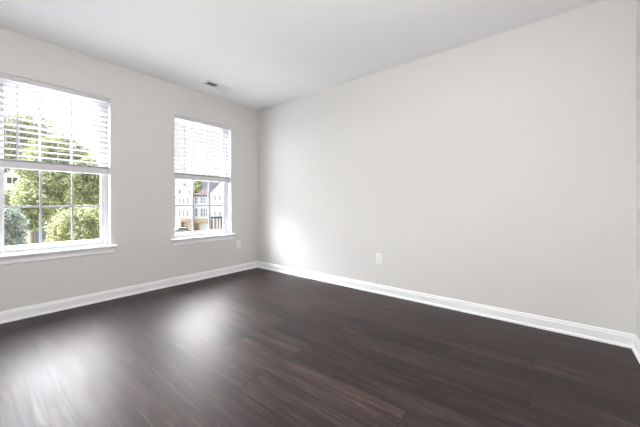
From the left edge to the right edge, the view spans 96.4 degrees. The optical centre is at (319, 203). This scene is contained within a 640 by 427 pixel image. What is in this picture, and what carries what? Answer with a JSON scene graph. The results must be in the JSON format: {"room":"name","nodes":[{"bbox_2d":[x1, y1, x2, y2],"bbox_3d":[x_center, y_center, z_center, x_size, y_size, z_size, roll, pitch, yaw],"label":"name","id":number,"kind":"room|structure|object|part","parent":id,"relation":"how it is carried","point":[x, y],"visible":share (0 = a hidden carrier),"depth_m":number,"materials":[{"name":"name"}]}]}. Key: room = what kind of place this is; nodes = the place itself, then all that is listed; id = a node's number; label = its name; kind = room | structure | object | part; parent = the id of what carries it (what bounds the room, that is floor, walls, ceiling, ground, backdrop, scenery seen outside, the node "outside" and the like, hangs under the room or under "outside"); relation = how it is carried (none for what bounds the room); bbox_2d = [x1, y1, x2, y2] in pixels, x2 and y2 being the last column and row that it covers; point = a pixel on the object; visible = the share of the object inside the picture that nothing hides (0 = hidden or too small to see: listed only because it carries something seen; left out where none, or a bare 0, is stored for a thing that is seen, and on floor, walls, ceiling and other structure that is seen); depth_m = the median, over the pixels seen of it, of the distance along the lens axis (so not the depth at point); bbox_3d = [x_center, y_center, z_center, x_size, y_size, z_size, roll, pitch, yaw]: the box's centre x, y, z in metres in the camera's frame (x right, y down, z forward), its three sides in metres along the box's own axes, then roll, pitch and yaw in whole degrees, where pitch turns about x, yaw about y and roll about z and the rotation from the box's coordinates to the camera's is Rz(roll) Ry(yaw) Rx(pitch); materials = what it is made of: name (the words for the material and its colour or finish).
{"room":"empty room","nodes":[
{"label":"empty room","id":0,"kind":"room"},
{"bbox_2d":[0,27,257,311],"bbox_3d":[-2.373,-0.233,2.819,0.160,2.440,4.620,0,0,39],"label":"wall","id":1,"kind":"structure","parent":0,"point":[142,107],"depth_m":3.13,"materials":[{"name":"beige paint"}]},
{"bbox_2d":[0,79,116,264],"bbox_3d":[-2.455,-0.288,2.680,0.200,1.590,0.890,0,0,39],"label":"window","id":2,"kind":"structure","parent":1,"relation":"in","point":[13,254],"depth_m":2.69,"materials":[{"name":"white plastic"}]},
{"bbox_3d":[-2.521,-0.686,2.733,0.026,0.758,0.738,0,0,39],"label":"sash","id":3,"kind":"part","parent":2,"relation":"part of","materials":[{"name":"white plastic"}]},
{"bbox_2d":[4,91,99,163],"bbox_3d":[-2.516,-0.687,2.729,0.007,0.700,0.674,0,0,39],"label":"grille","id":4,"kind":"object","parent":2,"relation":"attached to","point":[50,92],"depth_m":2.81,"materials":[{"name":"white plastic"}]},
{"bbox_3d":[-2.495,0.038,2.712,0.026,0.750,0.738,0,0,39],"label":"sash","id":5,"kind":"part","parent":2,"relation":"part of","materials":[{"name":"white plastic"}]},
{"bbox_2d":[4,170,100,243],"bbox_3d":[-2.490,0.028,2.708,0.007,0.678,0.674,0,0,39],"label":"grille","id":6,"kind":"object","parent":2,"relation":"attached to","point":[72,205],"depth_m":2.79,"materials":[{"name":"white plastic"}]},
{"bbox_2d":[0,73,109,174],"bbox_3d":[-2.439,-0.691,2.667,0.072,0.779,0.778,0,0,39],"label":"window blind","id":7,"kind":"object","parent":2,"relation":"attached to","point":[4,163],"visible":1,"depth_m":2.61,"materials":[{"name":"white plastic"}]},
{"bbox_3d":[-2.603,-0.678,2.472,0.058,0.730,0.002,0,0,39],"label":"ladder cord","id":8,"kind":"part","parent":7,"relation":"part of","materials":[{"name":"white fabric"}]},
{"bbox_3d":[-2.444,-1.062,2.672,0.052,0.035,0.770,0,0,39],"label":"head rail","id":9,"kind":"part","parent":7,"relation":"part of","materials":[{"name":"white plastic"}]},
{"bbox_3d":[-2.444,-0.330,2.672,0.052,0.058,0.772,0,0,39],"label":"rail","id":10,"kind":"part","parent":7,"relation":"part of","materials":[{"name":"white plastic"}]},
{"bbox_3d":[-2.285,-0.678,2.870,0.058,0.730,0.002,0,0,39],"label":"ladder cord","id":11,"kind":"part","parent":7,"relation":"part of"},
{"bbox_3d":[-2.428,0.447,2.659,0.130,0.040,0.890,0,0,39],"label":"sill","id":12,"kind":"part","parent":2,"relation":"part of","materials":[{"name":"white wood"}]},
{"bbox_2d":[0,261,257,323],"bbox_3d":[-2.300,0.940,2.761,0.027,0.095,4.300,0,0,39],"label":"baseboard","id":13,"kind":"structure","parent":1,"relation":"attached to","point":[11,315],"depth_m":2.93,"materials":[{"name":"white wood"}]},
{"bbox_2d":[170,119,235,245],"bbox_3d":[-1.558,-0.288,3.801,0.200,1.590,0.890,0,0,39],"label":"window","id":14,"kind":"structure","parent":1,"relation":"in","point":[181,238],"depth_m":3.85,"materials":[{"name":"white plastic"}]},
{"bbox_2d":[174,127,219,174],"bbox_3d":[-1.619,-0.687,3.849,0.007,0.700,0.674,0,0,39],"label":"grille","id":15,"kind":"object","parent":14,"relation":"attached to","point":[217,129],"depth_m":3.93,"materials":[{"name":"white plastic"}]},
{"bbox_3d":[-1.624,-0.686,3.853,0.026,0.758,0.738,0,0,39],"label":"sash","id":16,"kind":"part","parent":14,"relation":"part of","materials":[{"name":"white plastic"}]},
{"bbox_2d":[175,180,222,231],"bbox_3d":[-1.593,0.028,3.829,0.007,0.678,0.674,0,0,39],"label":"grille","id":17,"kind":"object","parent":14,"relation":"attached to","point":[218,230],"depth_m":3.77,"materials":[{"name":"white plastic"}]},
{"bbox_3d":[-1.598,0.038,3.833,0.026,0.750,0.738,0,0,39],"label":"sash","id":18,"kind":"part","parent":14,"relation":"part of","materials":[{"name":"white plastic"}]},
{"bbox_3d":[-1.609,-0.326,3.841,0.070,1.515,0.790,0,0,39],"label":"frame","id":19,"kind":"part","parent":14,"relation":"part of","materials":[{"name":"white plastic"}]},
{"bbox_2d":[174,114,230,182],"bbox_3d":[-1.542,-0.691,3.788,0.072,0.779,0.778,0,0,39],"label":"window blind","id":20,"kind":"object","parent":14,"relation":"attached to","point":[182,176],"visible":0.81,"depth_m":3.75,"materials":[{"name":"white plastic"}]},
{"bbox_3d":[-1.548,-1.062,3.792,0.052,0.035,0.770,0,0,39],"label":"head rail","id":21,"kind":"part","parent":20,"relation":"part of","materials":[{"name":"white plastic"}]},
{"bbox_3d":[-1.548,-0.330,3.792,0.052,0.058,0.772,0,0,39],"label":"rail","id":22,"kind":"part","parent":20,"relation":"part of","materials":[{"name":"white plastic"}]},
{"bbox_3d":[-1.531,0.447,3.779,0.130,0.040,0.890,0,0,39],"label":"sill","id":23,"kind":"part","parent":14,"relation":"part of","materials":[{"name":"white wood"}]},
{"bbox_2d":[236,241,240,248],"bbox_3d":[-1.188,0.600,4.164,0.009,0.116,0.072,0,0,39],"label":"wall outlet","id":24,"kind":"object","parent":1,"relation":"attached to","point":[238,243],"visible":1,"depth_m":4.16,"materials":[{"name":"white plastic"}]},
{"bbox_2d":[202,181,218,193],"bbox_3d":[-31.959,-0.030,83.624,4.552,13.033,8.600,0,0,-23],"label":"house","id":25,"kind":"structure","parent":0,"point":[212,185],"depth_m":82.02,"materials":[{"name":"white"}]},
{"bbox_2d":[0,0,603,109],"bbox_3d":[-0.750,-1.563,1.520,4.317,0.220,4.620,0,0,39],"label":"ceiling","id":26,"kind":"structure","parent":0,"point":[268,53],"depth_m":2.43,"materials":[{"name":"white paint"}]},
{"bbox_2d":[201,80,230,90],"bbox_3d":[-1.275,-1.447,3.526,0.156,0.011,0.310,0,0,39],"label":"ceiling vent","id":27,"kind":"object","parent":26,"relation":"in","point":[212,84],"visible":1,"depth_m":3.52,"materials":[{"name":"white metal"}]},
{"bbox_2d":[0,268,639,426],"bbox_3d":[-0.750,1.097,1.520,4.317,0.220,4.620,0,0,39],"label":"floor","id":28,"kind":"structure","parent":0,"point":[255,347],"depth_m":1.76,"materials":[{"name":"brown wood"}]},
{"bbox_2d":[258,0,635,333],"bbox_3d":[0.644,-0.233,3.261,3.997,2.440,0.160,0,0,39],"label":"wall","id":29,"kind":"structure","parent":0,"point":[499,170],"depth_m":2.52,"materials":[{"name":"beige paint"}]},
{"bbox_2d":[376,253,381,263],"bbox_3d":[0.647,0.606,3.150,0.072,0.116,0.009,0,0,39],"label":"wall outlet","id":30,"kind":"object","parent":29,"relation":"attached to","point":[378,255],"visible":1,"depth_m":3.15,"materials":[{"name":"white plastic"}]},
{"bbox_2d":[258,261,634,347],"bbox_3d":[0.585,0.940,3.188,3.997,0.095,0.027,0,0,39],"label":"baseboard","id":31,"kind":"structure","parent":29,"relation":"attached to","point":[623,339],"depth_m":2.52,"materials":[{"name":"white wood"}]},
{"bbox_2d":[636,0,639,339],"bbox_3d":[0.873,-0.233,0.221,0.160,2.440,4.620,0,0,39],"label":"wall","id":32,"kind":"structure","parent":0,"point":[637,1],"depth_m":1.89,"materials":[{"name":"beige paint"}]},
{"bbox_2d":[631,334,639,362],"bbox_3d":[0.800,0.940,0.280,0.027,0.095,4.300,0,0,39],"label":"baseboard","id":33,"kind":"structure","parent":32,"relation":"attached to","point":[635,348],"depth_m":1.88,"materials":[{"name":"white wood"}]},
{"label":"outside","id":34,"kind":"structure","parent":0,"visible":0},
{"bbox_3d":[-51.700,6.737,70.683,158.000,0.500,220.000,0,0,39],"label":"ground","id":35,"kind":"structure","parent":34,"visible":0},
{"bbox_2d":[4,187,18,213],"bbox_3d":[-21.448,2.665,20.056,2.413,7.647,2.505,0,0,39],"label":"tree","id":36,"kind":"object","parent":35,"relation":"on","point":[7,194],"visible":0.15,"depth_m":19.53,"materials":[{"name":"green plant"}]},
{"bbox_2d":[4,169,29,243],"bbox_3d":[-28.018,1.820,26.042,6.600,9.334,3.200,0,0,43],"label":"house","id":37,"kind":"structure","parent":35,"relation":"on","point":[10,178],"depth_m":23.97,"materials":[{"name":"beige"}]},
{"bbox_2d":[4,107,66,173],"bbox_3d":[-40.130,-3.181,37.935,12.044,19.338,10.922,0,0,35],"label":"tree","id":38,"kind":"object","parent":35,"relation":"on","point":[9,145],"visible":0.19,"depth_m":35.93,"materials":[{"name":"green plant"}]},
{"bbox_2d":[175,186,191,228],"bbox_3d":[-32.863,1.182,68.399,4.749,10.610,9.580,0,0,-23],"label":"townhouse","id":39,"kind":"structure","parent":35,"relation":"on","point":[183,194],"depth_m":64.61,"materials":[{"name":"white"}]},
{"bbox_2d":[175,227,191,232],"bbox_3d":[-29.205,5.776,60.724,4.286,1.419,1.780,0,0,-31],"label":"car","id":40,"kind":"object","parent":35,"relation":"on","point":[179,229],"visible":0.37,"depth_m":60.05,"materials":[{"name":"silver metal"}]},
{"bbox_2d":[190,180,201,193],"bbox_3d":[-38.251,-1.236,91.845,8.771,15.448,8.719,0,0,39],"label":"tree","id":41,"kind":"object","parent":35,"relation":"on","point":[197,184],"visible":0.22,"depth_m":89.58,"materials":[{"name":"green plant"}]},
{"bbox_2d":[194,187,209,230],"bbox_3d":[-29.297,1.167,70.679,3.538,10.641,9.750,0,0,-23],"label":"townhouse","id":42,"kind":"structure","parent":35,"relation":"on","point":[200,198],"depth_m":66.57,"materials":[{"name":"white"}]},
{"bbox_3d":[-27.155,5.401,66.778,1.845,2.172,0.100,0,0,-23],"label":"garage door","id":43,"kind":"part","parent":42,"relation":"part of","materials":[{"name":"white"}]},
{"bbox_2d":[209,182,222,229],"bbox_3d":[-24.761,0.557,70.546,4.579,11.859,10.720,0,0,-23],"label":"townhouse","id":44,"kind":"structure","parent":35,"relation":"on","point":[216,194],"depth_m":66.75,"materials":[{"name":"white"}]},
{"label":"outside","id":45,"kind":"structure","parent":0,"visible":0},
{"bbox_3d":[-23.206,6.472,47.872,9.000,0.030,220.000,0,0,39],"label":"street","id":46,"kind":"object","parent":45,"visible":0},
{"bbox_2d":[35,224,51,243],"bbox_3d":[-33.217,4.416,31.108,5.100,4.142,8.600,0,0,29],"label":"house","id":47,"kind":"structure","parent":46,"relation":"on","point":[44,235],"depth_m":31.80,"materials":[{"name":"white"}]},
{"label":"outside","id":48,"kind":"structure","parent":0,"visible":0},
{"bbox_3d":[-11.115,6.472,12.572,22.000,0.030,60.000,0,0,39],"label":"courtyard","id":49,"kind":"object","parent":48,"visible":0},
{"bbox_2d":[4,208,30,245],"bbox_3d":[-11.489,3.283,10.381,1.318,6.413,1.431,0,0,39],"label":"tree","id":50,"kind":"object","parent":49,"relation":"on","point":[14,225],"visible":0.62,"depth_m":10.37,"materials":[{"name":"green plant"}]},
{"bbox_2d":[11,188,55,243],"bbox_3d":[-12.370,2.916,12.345,1.439,7.146,1.354,0,0,-41],"label":"tree","id":51,"kind":"object","parent":49,"relation":"on","point":[28,198],"visible":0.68,"depth_m":12.12,"materials":[{"name":"green plant"}]},
{"bbox_2d":[9,132,96,226],"bbox_3d":[-14.589,1.247,15.953,4.090,10.483,3.855,0,0,-17],"label":"tree","id":52,"kind":"object","parent":49,"relation":"on","point":[53,186],"visible":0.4,"depth_m":15.03,"materials":[{"name":"green plant"}]},
{"bbox_2d":[42,204,99,242],"bbox_3d":[-9.312,3.243,11.018,2.252,6.493,2.122,0,0,21],"label":"tree","id":53,"kind":"object","parent":49,"relation":"on","point":[89,218],"visible":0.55,"depth_m":10.53,"materials":[{"name":"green plant"}]},
{"bbox_2d":[63,157,99,208],"bbox_3d":[-11.661,2.043,14.264,1.725,8.892,1.844,0,0,34],"label":"tree","id":54,"kind":"object","parent":49,"relation":"on","point":[91,188],"visible":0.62,"depth_m":13.93,"materials":[{"name":"green plant"}]}
]}

